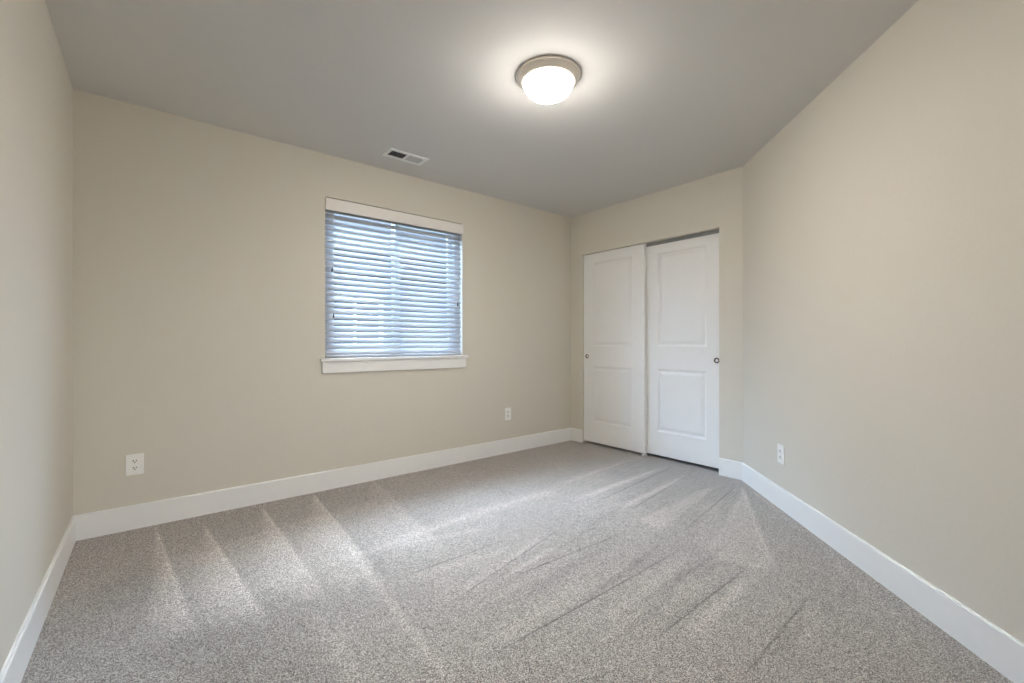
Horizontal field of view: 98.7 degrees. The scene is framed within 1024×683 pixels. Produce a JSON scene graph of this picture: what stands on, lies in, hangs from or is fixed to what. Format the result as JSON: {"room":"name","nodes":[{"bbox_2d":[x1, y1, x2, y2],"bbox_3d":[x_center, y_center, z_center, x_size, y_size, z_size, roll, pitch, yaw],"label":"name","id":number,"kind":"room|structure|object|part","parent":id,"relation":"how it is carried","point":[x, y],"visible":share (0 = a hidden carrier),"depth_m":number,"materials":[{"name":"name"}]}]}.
{"room":"empty bedroom","nodes":[
{"label":"empty bedroom","id":0,"kind":"room"},
{"bbox_2d":[0,0,72,671],"bbox_3d":[-1.023,-0.150,0.613,0.140,2.440,4.424,0,0,-39],"label":"wall","id":1,"kind":"structure","parent":0,"point":[36,89],"depth_m":1.58,"materials":[{"name":"beige paint"}]},
{"bbox_2d":[0,516,75,682],"bbox_3d":[-1.008,1.002,0.716,0.013,0.137,4.284,0,0,-39],"label":"baseboard","id":2,"kind":"structure","parent":1,"relation":"attached to","point":[13,670],"depth_m":1.58,"materials":[{"name":"white paint"}]},
{"bbox_2d":[73,88,570,514],"bbox_3d":[-0.905,-0.150,3.655,4.168,2.440,0.140,0,0,-39],"label":"wall","id":3,"kind":"structure","parent":0,"point":[199,247],"depth_m":2.89,"materials":[{"name":"beige paint"}]},
{"bbox_2d":[126,453,143,475],"bbox_3d":[-2.168,0.701,2.529,0.080,0.120,0.008,0,0,-39],"label":"wall outlet","id":4,"kind":"object","parent":3,"relation":"attached to","point":[134,463],"visible":1,"depth_m":2.53,"materials":[{"name":"white plastic"}]},
{"bbox_2d":[131,465,138,469],"bbox_3d":[-2.166,0.721,2.527,0.035,0.025,0.002,0,0,-39],"label":"receptacle","id":5,"kind":"object","parent":4,"relation":"attached to","point":[133,467],"depth_m":2.53,"materials":[{"name":"white plastic"}]},
{"bbox_2d":[131,459,138,463],"bbox_3d":[-2.166,0.681,2.527,0.035,0.025,0.002,0,0,-39],"label":"receptacle","id":6,"kind":"object","parent":4,"relation":"attached to","point":[133,461],"depth_m":2.53,"materials":[{"name":"white plastic"}]},
{"bbox_2d":[73,428,570,540],"bbox_3d":[-0.857,1.002,3.595,3.888,0.137,0.013,0,0,-39],"label":"baseboard","id":7,"kind":"structure","parent":3,"relation":"attached to","point":[115,520],"depth_m":3.01,"materials":[{"name":"white paint"}]},
{"bbox_2d":[320,212,467,372],"bbox_3d":[-0.930,-0.420,3.612,1.263,1.284,0.165,0,0,-39],"label":"window","id":8,"kind":"structure","parent":3,"relation":"in","point":[339,364],"depth_m":3.55,"materials":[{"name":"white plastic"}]},
{"bbox_3d":[-1.158,-0.473,3.473,0.568,1.087,0.024,0,0,-39],"label":"sash","id":9,"kind":"part","parent":8,"relation":"part of","materials":[{"name":"white plastic"}]},
{"bbox_2d":[325,197,462,357],"bbox_3d":[-0.914,-0.475,3.584,1.181,1.172,0.073,0,0,-39],"label":"window blind","id":10,"kind":"object","parent":8,"relation":"attached to","point":[432,339],"visible":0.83,"depth_m":3.53,"materials":[{"name":"white plastic"}]},
{"bbox_3d":[-1.309,-0.608,3.229,0.002,0.789,0.002,0,0,-39],"label":"pull cord","id":11,"kind":"part","parent":10,"relation":"part of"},
{"bbox_3d":[-0.919,0.102,3.590,1.165,0.017,0.050,0,0,-39],"label":"rail","id":12,"kind":"part","parent":10,"relation":"part of","materials":[{"name":"white plastic"}]},
{"bbox_3d":[-0.920,-0.456,3.591,0.002,1.112,0.047,0,0,-39],"label":"ladder cord","id":13,"kind":"part","parent":10,"relation":"part of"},
{"bbox_3d":[-0.564,-0.456,3.882,0.002,1.112,0.047,0,0,-39],"label":"ladder cord","id":14,"kind":"part","parent":10,"relation":"part of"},
{"bbox_3d":[-0.908,0.127,3.585,1.263,0.024,0.095,0,0,-39],"label":"sill","id":15,"kind":"part","parent":8,"relation":"part of","materials":[{"name":"white paint"}]},
{"bbox_3d":[-0.775,-0.473,3.824,0.568,1.087,0.024,0,0,-39],"label":"sash","id":16,"kind":"part","parent":8,"relation":"part of","materials":[{"name":"white plastic"}]},
{"bbox_2d":[505,407,510,419],"bbox_3d":[-0.040,0.693,4.266,0.080,0.120,0.008,0,0,-39],"label":"wall outlet","id":17,"kind":"object","parent":3,"relation":"attached to","point":[507,410],"visible":1,"depth_m":4.27,"materials":[{"name":"white plastic"}]},
{"bbox_2d":[45,0,917,217],"bbox_3d":[0.788,-1.430,2.181,4.928,0.120,4.564,0,0,-39],"label":"ceiling","id":18,"kind":"structure","parent":0,"point":[667,94],"depth_m":2.23,"materials":[{"name":"paint"}]},
{"bbox_2d":[382,148,428,165],"bbox_3d":[-0.783,-1.365,3.241,0.304,0.010,0.146,0,0,-39],"label":"ceiling vent","id":19,"kind":"object","parent":18,"relation":"in","point":[391,152],"visible":1,"depth_m":3.23,"materials":[{"name":"white metal"}]},
{"bbox_2d":[516,55,580,103],"bbox_3d":[0.186,-1.304,2.260,0.330,0.132,0.330,0,0,-39],"label":"ceiling lamp","id":20,"kind":"object","parent":18,"relation":"attached to","point":[549,79],"visible":1,"depth_m":2.18,"materials":[{"name":"white glass"}]},
{"bbox_2d":[21,440,1012,682],"bbox_3d":[0.814,1.070,2.208,4.842,0.001,4.433,0,0,-39],"label":"floor","id":21,"kind":"structure","parent":0,"point":[570,561],"depth_m":1.87,"materials":[{"name":"carpet"}]},
{"bbox_2d":[571,166,742,461],"bbox_3d":[1.276,-0.150,4.144,0.110,2.440,1.860,0,0,-39],"label":"wall","id":22,"kind":"structure","parent":0,"point":[714,202],"depth_m":3.73,"materials":[{"name":"beige paint"}]},
{"bbox_2d":[571,428,581,442],"bbox_3d":[0.694,1.002,4.760,0.013,0.137,0.169,0,0,-39],"label":"baseboard","id":23,"kind":"structure","parent":22,"relation":"attached to","point":[576,434],"depth_m":4.75,"materials":[{"name":"white paint"}]},
{"bbox_2d":[584,244,645,453],"bbox_3d":[1.017,0.057,4.425,0.038,1.972,0.747,0,0,-39],"label":"door","id":24,"kind":"structure","parent":22,"relation":"in","point":[614,280],"depth_m":4.38,"materials":[{"name":"white paint"}]},
{"bbox_2d":[646,233,718,468],"bbox_3d":[1.504,0.068,3.901,0.038,1.947,0.736,0,0,-39],"label":"door","id":25,"kind":"structure","parent":22,"relation":"in","point":[682,276],"depth_m":3.88,"materials":[{"name":"white paint"}]},
{"bbox_2d":[646,229,718,246],"bbox_3d":[1.277,-0.917,4.180,0.054,0.031,1.463,0,0,-39],"label":"track","id":26,"kind":"object","parent":22,"relation":"attached to","point":[717,230],"visible":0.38,"depth_m":3.86,"materials":[{"name":"grey metal"}]},
{"bbox_2d":[719,458,742,479],"bbox_3d":[1.733,1.002,3.486,0.013,0.137,0.184,0,0,-39],"label":"baseboard","id":27,"kind":"structure","parent":22,"relation":"attached to","point":[727,468],"depth_m":3.48,"materials":[{"name":"white paint"}]},
{"bbox_2d":[743,0,1023,642],"bbox_3d":[1.690,-0.150,1.679,0.140,2.440,3.485,0,0,6],"label":"wall","id":28,"kind":"structure","parent":0,"point":[883,223],"depth_m":1.83,"materials":[{"name":"beige paint"}]},
{"bbox_2d":[777,444,783,464],"bbox_3d":[1.733,0.720,2.838,0.008,0.120,0.080,0,0,6],"label":"wall outlet","id":29,"kind":"object","parent":28,"relation":"attached to","point":[780,449],"visible":1,"depth_m":2.84,"materials":[{"name":"white plastic"}]},
{"bbox_2d":[742,463,1023,682],"bbox_3d":[1.614,1.002,1.686,0.013,0.137,3.485,0,0,6],"label":"baseboard","id":30,"kind":"structure","parent":28,"relation":"attached to","point":[999,649],"depth_m":1.79,"materials":[{"name":"white paint"}]},
{"label":"outside","id":31,"kind":"structure","parent":0,"visible":0},
{"bbox_3d":[-6.502,1.720,11.133,28.000,0.100,18.526,0,0,-39],"label":"ground","id":32,"kind":"structure","parent":31,"visible":0},
{"bbox_2d":[334,249,445,337],"bbox_3d":[-4.937,-0.255,9.136,8.300,3.850,5.000,0,0,-39],"label":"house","id":33,"kind":"structure","parent":32,"relation":"on","point":[334,249],"depth_m":8.51,"materials":[{"name":"blue"}]},
{"bbox_3d":[-2.927,-0.280,8.175,0.900,1.000,0.010,0,0,-39],"label":"pane","id":34,"kind":"part","parent":33,"relation":"part of","materials":[{"name":"clear glass"}]}
]}

